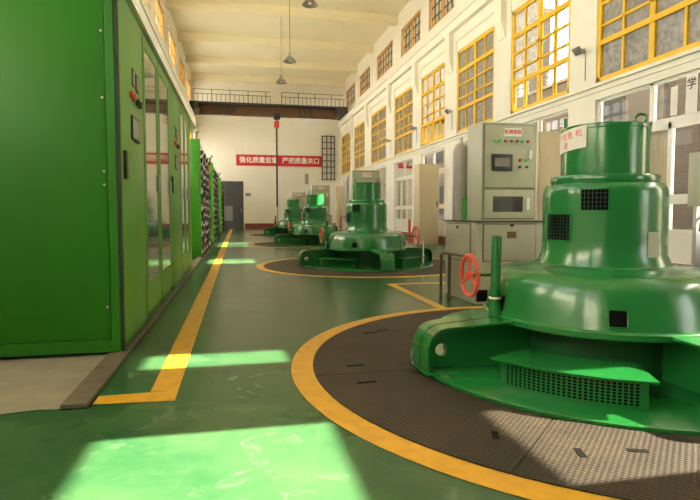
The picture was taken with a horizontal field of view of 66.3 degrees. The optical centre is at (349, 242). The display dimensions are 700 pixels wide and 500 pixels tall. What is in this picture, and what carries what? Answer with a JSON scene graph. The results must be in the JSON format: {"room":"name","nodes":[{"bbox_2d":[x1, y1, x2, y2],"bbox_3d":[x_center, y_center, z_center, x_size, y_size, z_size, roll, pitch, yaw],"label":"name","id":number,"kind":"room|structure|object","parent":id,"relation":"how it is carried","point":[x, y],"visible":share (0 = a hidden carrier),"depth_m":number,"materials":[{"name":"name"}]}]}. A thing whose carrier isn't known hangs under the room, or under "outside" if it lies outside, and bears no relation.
{"room":"power station hall","nodes":[
{"label":"power station hall","id":0,"kind":"room"},
{"bbox_2d":[143,0,191,138],"bbox_3d":[-6.145,-4.796,14.308,0.300,10.180,43.000,-1,3,-12],"label":"wall","id":1,"kind":"structure","parent":0,"point":[168,23],"depth_m":24.67,"materials":[{"name":"beige paint"}]},
{"bbox_2d":[155,0,162,37],"bbox_3d":[-7.497,-8.798,20.861,0.090,1.240,2.600,-1,3,-12],"label":"window","id":2,"kind":"structure","parent":1,"relation":"in","point":[158,18],"depth_m":21.41,"materials":[{"name":"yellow glass"}]},
{"bbox_2d":[143,1,195,118],"bbox_3d":[-5.881,-6.881,14.246,0.240,0.390,43.000,-1,3,-12],"label":"trim","id":3,"kind":"structure","parent":1,"relation":"attached to","point":[143,1],"depth_m":20.41,"materials":[{"name":"beige paint"}]},
{"bbox_2d":[189,88,347,221],"bbox_3d":[-5.117,-5.384,34.438,9.720,8.166,2.400,-1,3,-12],"label":"crane","id":4,"kind":"object","parent":3,"relation":"on","point":[277,111],"visible":0.92,"depth_m":33.98,"materials":[{"name":"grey metal"}]},
{"bbox_2d":[169,30,175,67],"bbox_3d":[-8.354,-9.028,24.966,0.090,1.240,3.000,-1,3,-12],"label":"window","id":5,"kind":"structure","parent":1,"relation":"in","point":[171,45],"depth_m":25.41,"materials":[{"name":"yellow glass"}]},
{"bbox_2d":[180,59,183,85],"bbox_3d":[-9.250,-9.268,29.267,0.090,1.240,2.800,-1,3,-12],"label":"window","id":6,"kind":"structure","parent":1,"relation":"in","point":[181,65],"depth_m":29.79,"materials":[{"name":"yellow glass"}]},
{"bbox_2d":[187,78,189,99],"bbox_3d":[-10.066,-9.487,33.177,0.090,1.240,3.000,-1,3,-12],"label":"window","id":7,"kind":"structure","parent":1,"relation":"in","point":[188,83],"depth_m":33.88,"materials":[{"name":"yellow glass"}]},
{"bbox_2d":[191,80,343,228],"bbox_3d":[-5.418,-6.039,36.538,10.800,10.180,0.300,-1,3,-12],"label":"wall","id":8,"kind":"structure","parent":0,"point":[222,137],"depth_m":36.39,"materials":[{"name":"beige paint"}]},
{"bbox_2d":[222,181,243,228],"bbox_3d":[-7.939,-2.520,36.112,1.510,3.200,0.130,-1,3,-12],"label":"door","id":9,"kind":"structure","parent":8,"relation":"in","point":[233,190],"depth_m":36.13,"materials":[{"name":"grey metal"}]},
{"bbox_2d":[191,72,344,86],"bbox_3d":[-5.357,-10.905,35.972,10.200,0.400,0.300,-1,3,-12],"label":"ceiling beam","id":10,"kind":"structure","parent":8,"relation":"attached to","point":[194,76],"depth_m":35.76,"materials":[{"name":"paint"}]},
{"bbox_2d":[236,154,321,166],"bbox_3d":[-4.796,-5.567,36.520,5.800,0.740,0.029,-1,3,-12],"label":"banner","id":11,"kind":"object","parent":8,"relation":"attached to","point":[241,160],"visible":0.96,"depth_m":36.51,"materials":[{"name":"red"}]},
{"bbox_2d":[245,223,335,228],"bbox_3d":[-3.907,-1.145,36.963,6.580,0.360,0.040,-1,3,-12],"label":"baseboard","id":12,"kind":"structure","parent":8,"relation":"attached to","point":[247,225],"depth_m":36.48,"materials":[{"name":"brown"}]},
{"bbox_2d":[305,174,308,183],"bbox_3d":[-2.984,-4.370,36.963,0.260,0.700,0.036,-1,3,-12],"label":"wall plaque","id":13,"kind":"object","parent":8,"relation":"attached to","point":[306,175],"visible":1,"depth_m":36.95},
{"bbox_2d":[322,135,334,180],"bbox_3d":[-1.477,-5.827,37.050,0.930,3.100,0.231,-1,3,-12],"label":"window grille","id":14,"kind":"object","parent":8,"relation":"attached to","point":[326,136],"visible":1,"depth_m":37.00,"materials":[{"name":"grey metal"}]},
{"bbox_2d":[276,75,286,83],"bbox_3d":[-3.064,-8.574,23.844,0.520,2.920,0.495,-1,3,-12],"label":"pendant lamp","id":15,"kind":"object","parent":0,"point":[280,80],"visible":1,"depth_m":23.86,"materials":[{"name":"metal"}]},
{"bbox_2d":[170,0,409,79],"bbox_3d":[-1.005,-10.088,15.083,10.800,0.300,43.600,-1,3,-12],"label":"ceiling","id":16,"kind":"structure","parent":0,"point":[184,21],"depth_m":27.07,"materials":[{"name":"paint"}]},
{"bbox_3d":[-1.331,-9.826,16.667,10.200,0.400,0.300,-1,3,-12],"label":"trim","id":17,"kind":"structure","parent":16,"relation":"attached to","visible":0},
{"bbox_2d":[302,0,317,7],"bbox_3d":[-1.253,-8.539,16.755,0.520,2.200,0.495,-1,3,-12],"label":"pendant lamp","id":18,"kind":"object","parent":17,"relation":"hanging from","point":[307,3],"visible":1,"depth_m":16.89,"materials":[{"name":"metal"}]},
{"bbox_3d":[-2.045,-10.017,20.088,10.200,0.400,0.300,-1,3,-12],"label":"trim","id":19,"kind":"structure","parent":16,"relation":"attached to","visible":0},
{"bbox_2d":[283,0,296,63],"bbox_3d":[-2.270,-8.317,20.136,0.520,3.020,0.495,-1,3,-12],"label":"pendant lamp","id":20,"kind":"object","parent":19,"relation":"hanging from","point":[289,59],"visible":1,"depth_m":20.15,"materials":[{"name":"metal"}]},
{"bbox_2d":[0,229,699,499],"bbox_3d":[-1.152,0.351,15.636,10.700,0.254,43.800,-1,3,-12],"label":"floor","id":21,"kind":"structure","parent":0,"point":[222,397],"depth_m":2.92,"materials":[{"name":"green paint"}]},
{"bbox_2d":[0,0,147,356],"bbox_3d":[-2.558,-0.578,4.420,1.528,2.800,1.047,-1,3,-12],"label":"tall cabinet","id":22,"kind":"object","parent":21,"relation":"on","point":[73,270],"visible":1,"depth_m":4.00,"materials":[{"name":"green metal"}]},
{"bbox_2d":[125,0,195,128],"bbox_3d":[-2.506,-2.236,7.486,0.175,0.170,7.300,-1,3,-12],"label":"cable tray","id":23,"kind":"object","parent":22,"relation":"on","point":[138,9],"visible":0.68,"depth_m":5.92,"materials":[{"name":"beige paint"}]},
{"bbox_2d":[60,257,202,408],"bbox_3d":[-2.587,0.639,7.987,0.140,0.024,10.200,-1,3,-12],"label":"trench cover","id":24,"kind":"object","parent":21,"relation":"on","point":[87,390],"visible":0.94,"depth_m":3.62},
{"bbox_2d":[141,31,161,322],"bbox_3d":[-2.769,-0.633,5.413,1.520,2.800,0.974,-1,3,-12],"label":"tall cabinet","id":25,"kind":"object","parent":21,"relation":"on","point":[149,61],"visible":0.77,"depth_m":5.51,"materials":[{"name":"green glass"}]},
{"bbox_2d":[157,61,172,305],"bbox_3d":[-2.973,-0.688,6.390,1.520,2.800,1.014,-1,3,-12],"label":"tall cabinet","id":26,"kind":"object","parent":21,"relation":"on","point":[163,83],"visible":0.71,"depth_m":6.50,"materials":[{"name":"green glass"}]},
{"bbox_2d":[169,83,182,292],"bbox_3d":[-3.205,-0.751,7.524,1.528,2.800,1.297,-1,3,-12],"label":"tall cabinet","id":27,"kind":"object","parent":21,"relation":"on","point":[174,105],"visible":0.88,"depth_m":7.56,"materials":[{"name":"green metal"}]},
{"bbox_2d":[179,102,185,280],"bbox_3d":[-3.408,-0.804,8.477,1.520,2.800,0.644,-1,3,-12],"label":"tall cabinet","id":28,"kind":"object","parent":21,"relation":"on","point":[182,156],"visible":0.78,"depth_m":8.64,"materials":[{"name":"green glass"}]},
{"bbox_2d":[184,111,189,275],"bbox_3d":[-3.540,-0.840,9.113,1.520,2.800,0.644,-1,3,-12],"label":"tall cabinet","id":29,"kind":"object","parent":21,"relation":"on","point":[187,199],"visible":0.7,"depth_m":9.29,"materials":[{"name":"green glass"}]},
{"bbox_2d":[187,117,191,270],"bbox_3d":[-3.667,-0.871,9.671,1.500,2.800,0.497,-1,3,-12],"label":"tall cabinet","id":30,"kind":"object","parent":21,"relation":"on","point":[188,121],"visible":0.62,"depth_m":9.80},
{"bbox_2d":[190,128,211,257],"bbox_3d":[-4.194,-1.338,15.273,0.300,3.167,4.607,-1,3,-12],"label":"rack","id":31,"kind":"object","parent":21,"relation":"on","point":[200,163],"visible":0.99,"depth_m":13.11,"materials":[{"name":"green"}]},
{"bbox_2d":[209,155,218,242],"bbox_3d":[-5.460,-1.685,21.475,0.300,3.167,4.607,-1,3,-12],"label":"rack","id":32,"kind":"object","parent":21,"relation":"on","point":[214,193],"visible":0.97,"depth_m":19.72,"materials":[{"name":"green metal"}]},
{"bbox_2d":[218,173,223,233],"bbox_3d":[-7.197,-2.155,29.885,0.300,3.167,4.607,-1,3,-12],"label":"rack","id":33,"kind":"object","parent":21,"relation":"on","point":[220,184],"visible":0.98,"depth_m":27.73,"materials":[{"name":"green metal"}]},
{"bbox_2d":[250,234,274,236],"bbox_3d":[-2.801,-0.382,26.403,4.276,0.006,4.276,-1,3,-12],"label":"floor plate","id":34,"kind":"object","parent":21,"relation":"on","point":[251,234],"visible":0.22,"depth_m":25.46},
{"bbox_2d":[263,198,302,235],"bbox_3d":[-2.801,-1.288,26.352,2.782,1.817,2.782,1,3,13],"label":"hydro generator","id":35,"kind":"object","parent":21,"relation":"on","point":[293,210],"visible":0.59,"depth_m":25.98,"materials":[{"name":"green"}]},
{"bbox_2d":[253,242,324,247],"bbox_3d":[-1.221,0.041,18.827,4.276,0.006,4.276,-1,3,-12],"label":"floor plate","id":36,"kind":"object","parent":21,"relation":"on","point":[267,244],"visible":0.34,"depth_m":17.21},
{"bbox_2d":[273,192,341,245],"bbox_3d":[-1.221,-0.864,18.777,2.782,1.817,2.782,1,3,13],"label":"hydro generator","id":37,"kind":"object","parent":21,"relation":"on","point":[306,233],"visible":0.7,"depth_m":18.37,"materials":[{"name":"green"}]},
{"bbox_2d":[287,240,303,243],"bbox_3d":[-1.841,-0.013,17.878,0.740,0.133,0.066,2,4,33],"label":"grille","id":38,"kind":"object","parent":37,"relation":"attached to","point":[288,241],"depth_m":17.82,"materials":[{"name":"green"}]},
{"bbox_2d":[327,215,331,223],"bbox_3d":[-1.253,-0.616,21.769,0.940,1.000,1.005,-1,3,-12],"label":"console","id":39,"kind":"object","parent":21,"relation":"on","point":[329,217],"visible":0.1,"depth_m":21.36,"materials":[{"name":"grey"}]},
{"bbox_2d":[310,185,329,214],"bbox_3d":[-1.197,-1.692,21.489,0.720,1.180,0.456,-1,3,-12],"label":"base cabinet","id":40,"kind":"object","parent":39,"relation":"on","point":[314,189],"visible":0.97,"depth_m":21.31,"materials":[{"name":"metal"}]},
{"bbox_2d":[336,186,343,229],"bbox_3d":[-0.479,-2.193,34.024,0.720,2.780,0.630,-1,3,-12],"label":"panel","id":41,"kind":"object","parent":21,"relation":"on","point":[339,189],"visible":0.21,"depth_m":33.70,"materials":[{"name":"beige"}]},
{"bbox_2d":[341,216,346,230],"bbox_3d":[0.316,-0.195,14.242,0.940,1.000,1.005,-1,3,-12],"label":"console","id":42,"kind":"object","parent":21,"relation":"on","point":[344,222],"visible":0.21,"depth_m":14.33,"materials":[{"name":"grey"}]},
{"bbox_2d":[344,176,348,215],"bbox_3d":[-0.055,-1.244,14.374,0.208,1.080,0.208,-1,3,-12],"label":"gas cylinder","id":43,"kind":"object","parent":42,"relation":"on","point":[346,182],"visible":0.58,"depth_m":14.29,"materials":[{"name":"silver metal"}]},
{"bbox_2d":[349,170,379,199],"bbox_3d":[0.372,-1.271,13.963,0.720,1.180,0.456,-1,3,-12],"label":"console","id":44,"kind":"object","parent":42,"relation":"on","point":[359,175],"visible":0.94,"depth_m":13.75,"materials":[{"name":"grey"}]},
{"bbox_2d":[264,258,444,276],"bbox_3d":[0.348,0.462,11.301,4.276,0.006,4.276,-1,3,-12],"label":"floor plate","id":45,"kind":"object","parent":21,"relation":"on","point":[289,265],"visible":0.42,"depth_m":9.91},
{"bbox_2d":[297,178,432,271],"bbox_3d":[0.348,-0.443,11.250,2.782,1.817,2.782,1,3,13],"label":"hydro generator","id":46,"kind":"object","parent":21,"relation":"on","point":[366,244],"visible":1,"depth_m":10.83,"materials":[{"name":"green"}]},
{"bbox_2d":[321,259,352,267],"bbox_3d":[-0.271,0.408,10.351,0.740,0.133,0.066,2,4,33],"label":"grille","id":47,"kind":"object","parent":46,"relation":"attached to","point":[325,263],"depth_m":10.29,"materials":[{"name":"green"}]},
{"bbox_2d":[346,213,350,222],"bbox_3d":[-0.040,-0.516,11.091,0.022,0.202,0.232,-1,3,-22],"label":"vent grille","id":48,"kind":"object","parent":46,"relation":"attached to","point":[348,215],"depth_m":11.06,"materials":[{"name":"green"}]},
{"bbox_2d":[352,204,359,211],"bbox_3d":[0.123,-0.694,10.880,0.189,0.162,0.016,2,4,32],"label":"vent grille","id":49,"kind":"object","parent":46,"relation":"attached to","point":[355,207],"depth_m":10.87,"materials":[{"name":"green"}]},
{"bbox_2d":[405,258,421,266],"bbox_3d":[1.293,0.390,10.676,0.066,0.133,0.740,2,4,33],"label":"grille","id":50,"kind":"object","parent":46,"relation":"attached to","point":[410,262],"depth_m":10.56,"materials":[{"name":"green"}]},
{"bbox_2d":[313,325,416,375],"bbox_3d":[0.175,0.850,4.338,0.834,0.008,1.626,1,3,11],"label":"floor plate","id":51,"kind":"object","parent":21,"relation":"on","point":[356,349],"visible":0.84,"depth_m":4.15,"materials":[{"name":"black"}]},
{"bbox_2d":[359,308,473,332],"bbox_3d":[0.897,0.790,5.439,1.626,0.006,0.834,-2,4,-34],"label":"floor plate","id":52,"kind":"object","parent":21,"relation":"on","point":[408,322],"visible":0.45,"depth_m":5.42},
{"bbox_2d":[413,164,438,243],"bbox_3d":[2.683,-1.345,18.863,0.720,2.780,0.630,-1,3,-12],"label":"panel","id":53,"kind":"object","parent":21,"relation":"on","point":[426,176],"visible":0.94,"depth_m":18.58,"materials":[{"name":"beige metal"}]},
{"bbox_2d":[316,370,552,473],"bbox_3d":[0.439,0.922,3.057,0.832,0.008,1.609,-2,4,-34],"label":"floor plate","id":54,"kind":"object","parent":21,"relation":"on","point":[416,407],"visible":0.93,"depth_m":2.87,"materials":[{"name":"black"}]},
{"bbox_2d":[439,252,465,296],"bbox_3d":[1.346,0.427,6.785,0.091,0.589,0.638,-1,4,-25],"label":"pipe rail","id":55,"kind":"object","parent":21,"relation":"on","point":[449,254],"visible":0.88,"depth_m":6.96,"materials":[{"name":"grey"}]},
{"bbox_2d":[444,220,541,303],"bbox_3d":[1.835,0.212,6.960,0.940,1.000,1.005,-1,3,-12],"label":"base cabinet","id":56,"kind":"object","parent":21,"relation":"on","point":[521,240],"visible":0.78,"depth_m":6.51,"materials":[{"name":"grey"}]},
{"bbox_2d":[452,138,466,219],"bbox_3d":[1.463,-0.837,7.092,0.208,1.080,0.208,-1,3,-12],"label":"gas cylinder","id":57,"kind":"object","parent":56,"relation":"on","point":[459,188],"visible":0.78,"depth_m":7.01,"materials":[{"name":"silver metal"}]},
{"bbox_2d":[461,195,466,219],"bbox_3d":[1.483,-0.446,6.903,0.092,0.320,0.092,-1,3,-12],"label":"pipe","id":58,"kind":"object","parent":56,"relation":"on","point":[464,198],"visible":0.84,"depth_m":6.87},
{"bbox_2d":[467,122,536,220],"bbox_3d":[1.890,-0.864,6.681,0.720,1.180,0.456,-1,3,-12],"label":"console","id":59,"kind":"object","parent":56,"relation":"on","point":[501,157],"visible":1,"depth_m":6.49,"materials":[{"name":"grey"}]},
{"bbox_2d":[535,132,560,220],"bbox_3d":[4.207,-0.936,11.551,0.720,2.780,0.630,-1,3,-12],"label":"panel","id":60,"kind":"object","parent":21,"relation":"on","point":[548,157],"visible":0.19,"depth_m":11.20,"materials":[{"name":"beige metal"}]},
{"bbox_2d":[410,112,699,434],"bbox_3d":[1.866,-0.036,3.968,2.782,1.817,2.782,1,3,13],"label":"hydro generator","id":61,"kind":"object","parent":21,"relation":"on","point":[601,328],"visible":0.99,"depth_m":3.50,"materials":[{"name":"green"}]},
{"bbox_2d":[547,213,571,241],"bbox_3d":[1.478,-0.109,3.808,0.022,0.202,0.232,-1,3,-22],"label":"vent grille","id":62,"kind":"object","parent":61,"relation":"attached to","point":[559,225],"depth_m":3.79,"materials":[{"name":"green"}]},
{"bbox_2d":[560,125,586,154],"bbox_3d":[1.589,-0.735,3.876,0.053,0.185,0.323,-1,3,-12],"label":"paper notice","id":63,"kind":"object","parent":61,"relation":"attached to","point":[574,138],"visible":1,"depth_m":3.81,"materials":[{"name":"beige"}]},
{"bbox_2d":[505,363,641,407],"bbox_3d":[1.247,0.816,3.069,0.740,0.133,0.066,2,4,33],"label":"grille","id":64,"kind":"object","parent":61,"relation":"attached to","point":[538,388],"depth_m":3.02,"materials":[{"name":"green"}]},
{"bbox_2d":[579,187,610,211],"bbox_3d":[1.642,-0.287,3.597,0.189,0.162,0.016,2,4,32],"label":"vent grille","id":65,"kind":"object","parent":61,"relation":"attached to","point":[591,199],"depth_m":3.59,"materials":[{"name":"green"}]},
{"bbox_2d":[514,418,699,499],"bbox_3d":[1.538,0.963,2.333,1.643,0.008,0.836,1,3,11],"label":"floor plate","id":66,"kind":"object","parent":21,"relation":"on","point":[623,464],"visible":1,"depth_m":2.34,"materials":[{"name":"black"}]},
{"bbox_2d":[687,152,699,267],"bbox_3d":[4.838,-0.254,7.225,0.500,1.900,0.220,-1,3,-12],"label":"control box","id":67,"kind":"object","parent":21,"relation":"on","point":[693,201],"visible":0.92,"depth_m":7.17,"materials":[{"name":"beige metal"}]},
{"bbox_3d":[-2.833,-1.040,29.344,0.940,1.000,1.005,-1,3,-12],"label":"console","id":68,"kind":"object","parent":21,"relation":"on","visible":0},
{"bbox_2d":[292,192,305,213],"bbox_3d":[-2.777,-2.116,29.065,0.720,1.180,0.456,-1,3,-12],"label":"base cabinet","id":69,"kind":"object","parent":68,"relation":"on","point":[301,196],"visible":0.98,"depth_m":28.87,"materials":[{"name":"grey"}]},
{"bbox_2d":[344,0,470,111],"bbox_3d":[4.061,-8.569,16.225,0.150,2.860,43.000,-1,3,-12],"label":"wall","id":70,"kind":"structure","parent":0,"point":[392,33],"depth_m":24.80,"materials":[{"name":"beige paint"}]},
{"bbox_2d":[185,55,356,72],"bbox_3d":[-4.562,-10.692,32.160,10.200,0.400,0.300,-1,3,-12],"label":"ceiling beam","id":71,"kind":"structure","parent":70,"relation":"attached to","point":[189,59],"depth_m":31.95,"materials":[{"name":"paint"}]},
{"bbox_2d":[177,32,373,53],"bbox_3d":[-3.726,-10.468,28.152,10.200,0.400,0.300,-1,3,-12],"label":"ceiling beam","id":72,"kind":"structure","parent":70,"relation":"attached to","point":[181,36],"depth_m":27.97,"materials":[{"name":"paint"}]},
{"bbox_2d":[166,0,397,25],"bbox_3d":[-2.819,-10.225,23.803,10.200,0.400,0.300,-1,3,-12],"label":"trim","id":73,"kind":"structure","parent":70,"relation":"attached to","point":[186,5],"depth_m":23.65,"materials":[{"name":"paint"}]},
{"bbox_2d":[346,83,354,107],"bbox_3d":[0.106,-9.605,35.291,0.090,1.240,3.000,-1,3,-12],"label":"window","id":74,"kind":"structure","parent":70,"relation":"in","point":[350,94],"depth_m":35.61,"materials":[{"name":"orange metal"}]},
{"bbox_2d":[360,66,369,95],"bbox_3d":[0.922,-9.386,31.381,0.090,1.240,2.800,-1,3,-12],"label":"window","id":75,"kind":"structure","parent":70,"relation":"in","point":[365,77],"depth_m":31.33,"materials":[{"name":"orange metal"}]},
{"bbox_2d":[378,41,392,78],"bbox_3d":[1.818,-9.146,27.081,0.090,1.240,3.000,-1,3,-12],"label":"window","id":76,"kind":"structure","parent":70,"relation":"in","point":[385,58],"depth_m":27.03,"materials":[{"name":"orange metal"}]},
{"bbox_2d":[402,11,419,55],"bbox_3d":[2.674,-8.916,22.975,0.090,1.240,2.600,-1,3,-12],"label":"window","id":77,"kind":"structure","parent":70,"relation":"in","point":[410,33],"depth_m":22.99,"materials":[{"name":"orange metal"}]},
{"bbox_2d":[430,0,453,29],"bbox_3d":[3.398,-8.722,19.505,0.090,1.240,2.500,-1,3,-12],"label":"window","id":78,"kind":"structure","parent":70,"relation":"in","point":[439,9],"depth_m":19.95,"materials":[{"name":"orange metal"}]},
{"bbox_2d":[340,0,699,264],"bbox_3d":[3.777,-3.484,16.450,0.170,7.320,43.000,-1,3,-12],"label":"wall","id":79,"kind":"structure","parent":0,"point":[584,13],"depth_m":14.74,"materials":[{"name":"beige paint"}]},
{"bbox_2d":[342,132,349,174],"bbox_3d":[-0.222,-5.857,35.432,0.100,2.620,3.000,-1,3,-12],"label":"window","id":80,"kind":"structure","parent":79,"relation":"in","point":[346,138],"depth_m":35.43,"materials":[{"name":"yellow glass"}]},
{"bbox_2d":[349,117,352,137],"bbox_3d":[0.069,-7.146,33.324,0.180,1.250,0.400,-1,3,-12],"label":"trim","id":81,"kind":"structure","parent":79,"relation":"attached to","point":[350,118],"depth_m":33.14,"materials":[{"name":"beige paint"}]},
{"bbox_2d":[354,121,364,169],"bbox_3d":[0.594,-5.638,31.523,0.100,2.620,2.800,-1,3,-12],"label":"window","id":82,"kind":"structure","parent":79,"relation":"in","point":[359,131],"depth_m":31.52,"materials":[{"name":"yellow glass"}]},
{"bbox_2d":[364,104,368,127],"bbox_3d":[0.904,-6.922,29.316,0.180,1.250,0.400,-1,3,-12],"label":"trim","id":83,"kind":"structure","parent":79,"relation":"attached to","point":[366,106],"depth_m":29.14,"materials":[{"name":"beige paint"}]},
{"bbox_2d":[370,95,385,114],"bbox_3d":[1.419,-6.915,27.122,0.045,0.420,3.100,-1,3,-12],"label":"trim","id":84,"kind":"structure","parent":79,"relation":"attached to","point":[380,100],"depth_m":27.26,"materials":[{"name":"beige paint"}]},
{"bbox_2d":[371,105,385,163],"bbox_3d":[1.490,-5.398,27.222,0.100,2.620,3.000,-1,3,-12],"label":"window","id":85,"kind":"structure","parent":79,"relation":"in","point":[378,119],"depth_m":27.26,"materials":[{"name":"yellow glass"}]},
{"bbox_2d":[375,167,385,202],"bbox_3d":[1.530,-2.243,27.406,0.080,3.060,3.000,-1,3,-12],"label":"window","id":86,"kind":"structure","parent":79,"relation":"in","point":[382,170],"depth_m":26.71,"materials":[{"name":"beige"}]},
{"bbox_2d":[386,85,391,112],"bbox_3d":[1.812,-6.679,24.966,0.180,1.250,0.400,-1,3,-12],"label":"trim","id":87,"kind":"structure","parent":79,"relation":"attached to","point":[388,87],"depth_m":24.79,"materials":[{"name":"beige paint"}]},
{"bbox_2d":[394,75,410,97],"bbox_3d":[2.275,-6.685,23.017,0.045,0.420,2.700,-1,3,-12],"label":"trim","id":88,"kind":"structure","parent":79,"relation":"attached to","point":[409,77],"depth_m":23.15,"materials":[{"name":"beige paint"}]},
{"bbox_2d":[395,158,411,231],"bbox_3d":[2.386,-2.014,23.301,0.080,3.060,2.600,-1,3,-12],"label":"window","id":89,"kind":"structure","parent":79,"relation":"in","point":[403,182],"depth_m":23.47,"materials":[{"name":"beige"}]},
{"bbox_2d":[395,86,412,155],"bbox_3d":[2.346,-5.168,23.116,0.100,2.620,2.600,-1,3,-12],"label":"window","id":90,"kind":"structure","parent":79,"relation":"in","point":[404,101],"depth_m":23.09,"materials":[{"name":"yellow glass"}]},
{"bbox_2d":[337,0,492,127],"bbox_3d":[3.733,-6.993,16.244,0.520,0.390,43.000,-1,3,-12],"label":"trim","id":91,"kind":"structure","parent":79,"relation":"attached to","point":[473,7],"depth_m":19.83,"materials":[{"name":"beige paint"}]},
{"bbox_2d":[411,62,418,95],"bbox_3d":[2.586,-6.471,21.252,0.180,1.250,0.400,-1,3,-12],"label":"trim","id":92,"kind":"structure","parent":79,"relation":"attached to","point":[415,66],"depth_m":21.07,"materials":[{"name":"beige paint"}]},
{"bbox_2d":[420,49,443,78],"bbox_3d":[2.999,-6.491,19.547,0.045,0.420,2.600,-1,3,-12],"label":"trim","id":93,"kind":"structure","parent":79,"relation":"attached to","point":[442,51],"depth_m":19.64,"materials":[{"name":"beige paint"}]},
{"bbox_2d":[421,63,444,145],"bbox_3d":[3.070,-4.974,19.646,0.100,2.620,2.500,-1,3,-12],"label":"window","id":94,"kind":"structure","parent":79,"relation":"in","point":[433,83],"depth_m":19.61,"materials":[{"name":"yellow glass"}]},
{"bbox_2d":[422,148,444,235],"bbox_3d":[3.109,-1.820,19.831,0.080,3.060,2.500,-1,3,-12],"label":"window","id":95,"kind":"structure","parent":79,"relation":"in","point":[441,170],"depth_m":19.18,"materials":[{"name":"beige"}]},
{"bbox_2d":[444,33,453,73],"bbox_3d":[3.299,-6.280,17.831,0.180,1.250,0.400,-1,3,-12],"label":"trim","id":96,"kind":"structure","parent":79,"relation":"attached to","point":[449,38],"depth_m":17.66,"materials":[{"name":"beige paint"}]},
{"bbox_2d":[456,9,493,52],"bbox_3d":[3.723,-6.297,16.076,0.045,0.420,2.700,-1,3,-12],"label":"trim","id":97,"kind":"structure","parent":79,"relation":"attached to","point":[492,11],"depth_m":16.02,"materials":[{"name":"beige paint"}]},
{"bbox_2d":[457,26,494,132],"bbox_3d":[3.793,-4.780,16.176,0.100,2.620,2.600,-1,3,-12],"label":"window","id":98,"kind":"structure","parent":79,"relation":"in","point":[475,73],"depth_m":16.11,"materials":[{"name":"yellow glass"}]},
{"bbox_2d":[494,0,506,40],"bbox_3d":[4.029,-6.085,14.331,0.180,1.250,0.400,-1,3,-12],"label":"trim","id":99,"kind":"structure","parent":79,"relation":"attached to","point":[500,6],"depth_m":14.21,"materials":[{"name":"beige paint"}]},
{"bbox_2d":[339,46,699,177],"bbox_3d":[3.670,-3.385,16.433,0.090,0.165,43.000,-1,3,-12],"label":"trim","id":100,"kind":"structure","parent":79,"relation":"attached to","point":[696,49],"depth_m":10.92,"materials":[{"name":"beige paint"}]},
{"bbox_2d":[390,230,690,265],"bbox_3d":[3.689,0.037,16.628,0.030,0.270,43.000,-1,3,-12],"label":"baseboard","id":101,"kind":"structure","parent":79,"relation":"attached to","point":[441,239],"depth_m":18.92,"materials":[{"name":"brown"}]},
{"bbox_2d":[511,0,570,113],"bbox_3d":[4.512,-4.588,12.730,0.100,2.620,2.550,-1,3,-12],"label":"window","id":102,"kind":"structure","parent":79,"relation":"in","point":[528,20],"depth_m":12.99,"materials":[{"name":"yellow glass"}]},
{"bbox_2d":[527,110,567,131],"bbox_3d":[4.551,-1.433,12.915,0.080,3.060,2.550,-1,3,-12],"label":"window","id":103,"kind":"structure","parent":79,"relation":"in","point":[540,120],"depth_m":12.79,"materials":[{"name":"beige"}]},
{"bbox_2d":[572,46,585,80],"bbox_3d":[4.704,-3.659,11.007,0.226,0.678,0.220,-1,3,-12],"label":"floodlight","id":104,"kind":"object","parent":79,"relation":"attached to","point":[577,50],"visible":1,"depth_m":10.96,"materials":[{"name":"silver metal"}]},
{"bbox_2d":[596,0,699,82],"bbox_3d":[5.244,-4.392,9.221,0.100,2.620,2.870,-1,3,-12],"label":"window","id":105,"kind":"structure","parent":79,"relation":"in","point":[632,34],"depth_m":9.54,"materials":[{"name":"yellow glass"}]},
{"bbox_2d":[597,69,699,263],"bbox_3d":[5.283,-1.237,9.406,0.080,3.060,2.870,-1,3,-12],"label":"window","id":106,"kind":"structure","parent":79,"relation":"in","point":[679,241],"depth_m":8.94,"materials":[{"name":"beige"}]},
{"bbox_2d":[650,128,675,188],"bbox_3d":[5.380,-1.429,9.431,0.064,1.240,0.800,-1,3,-12],"label":"curtain","id":107,"kind":"object","parent":106,"relation":"hanging from","point":[659,140],"visible":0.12,"depth_m":9.31,"materials":[{"name":"beige fabric"}]},
{"bbox_2d":[670,86,677,115],"bbox_3d":[5.336,-2.332,8.829,0.004,0.470,0.140,-1,3,-12],"label":"paper strip","id":108,"kind":"object","parent":106,"relation":"attached to","point":[674,90],"visible":1,"depth_m":8.83,"materials":[{"name":"beige"}]},
{"bbox_2d":[685,73,697,114],"bbox_3d":[5.405,-2.347,8.484,0.008,0.600,0.220,-1,3,-12],"label":"banner","id":109,"kind":"object","parent":106,"relation":"attached to","point":[692,80],"visible":1,"depth_m":8.48,"materials":[{"name":"beige paper"}]},
{"label":"outside","id":110,"kind":"structure","parent":0,"visible":0},
{"bbox_3d":[-4.076,0.205,19.622,120.000,0.200,120.000,-1,3,-12],"label":"ground","id":111,"kind":"structure","parent":110,"visible":0},
{"bbox_2d":[425,8,552,219],"bbox_3d":[5.153,-5.547,34.729,1.250,9.600,25.600,-1,3,-12],"label":"building","id":112,"kind":"structure","parent":111,"relation":"on","point":[532,83],"depth_m":22.34,"materials":[{"name":"grey"}]},
{"bbox_2d":[528,77,567,131],"bbox_3d":[9.149,-3.042,21.099,3.130,6.120,2.930,-1,3,-12],"label":"annex","id":113,"kind":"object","parent":111,"relation":"on","point":[554,124],"visible":0.14,"depth_m":20.49,"materials":[{"name":"brick"}]},
{"bbox_2d":[603,82,667,121],"bbox_3d":[8.806,-4.568,17.208,1.250,9.600,4.350,-1,3,-12],"label":"building","id":114,"kind":"structure","parent":111,"relation":"on","point":[623,108],"depth_m":16.11,"materials":[{"name":"grey"}]},
{"bbox_2d":[666,73,699,229],"bbox_3d":[10.474,-2.687,14.745,3.130,6.120,1.330,-1,3,-12],"label":"annex","id":115,"kind":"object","parent":111,"relation":"on","point":[687,138],"visible":0.17,"depth_m":14.51,"materials":[{"name":"brick"}]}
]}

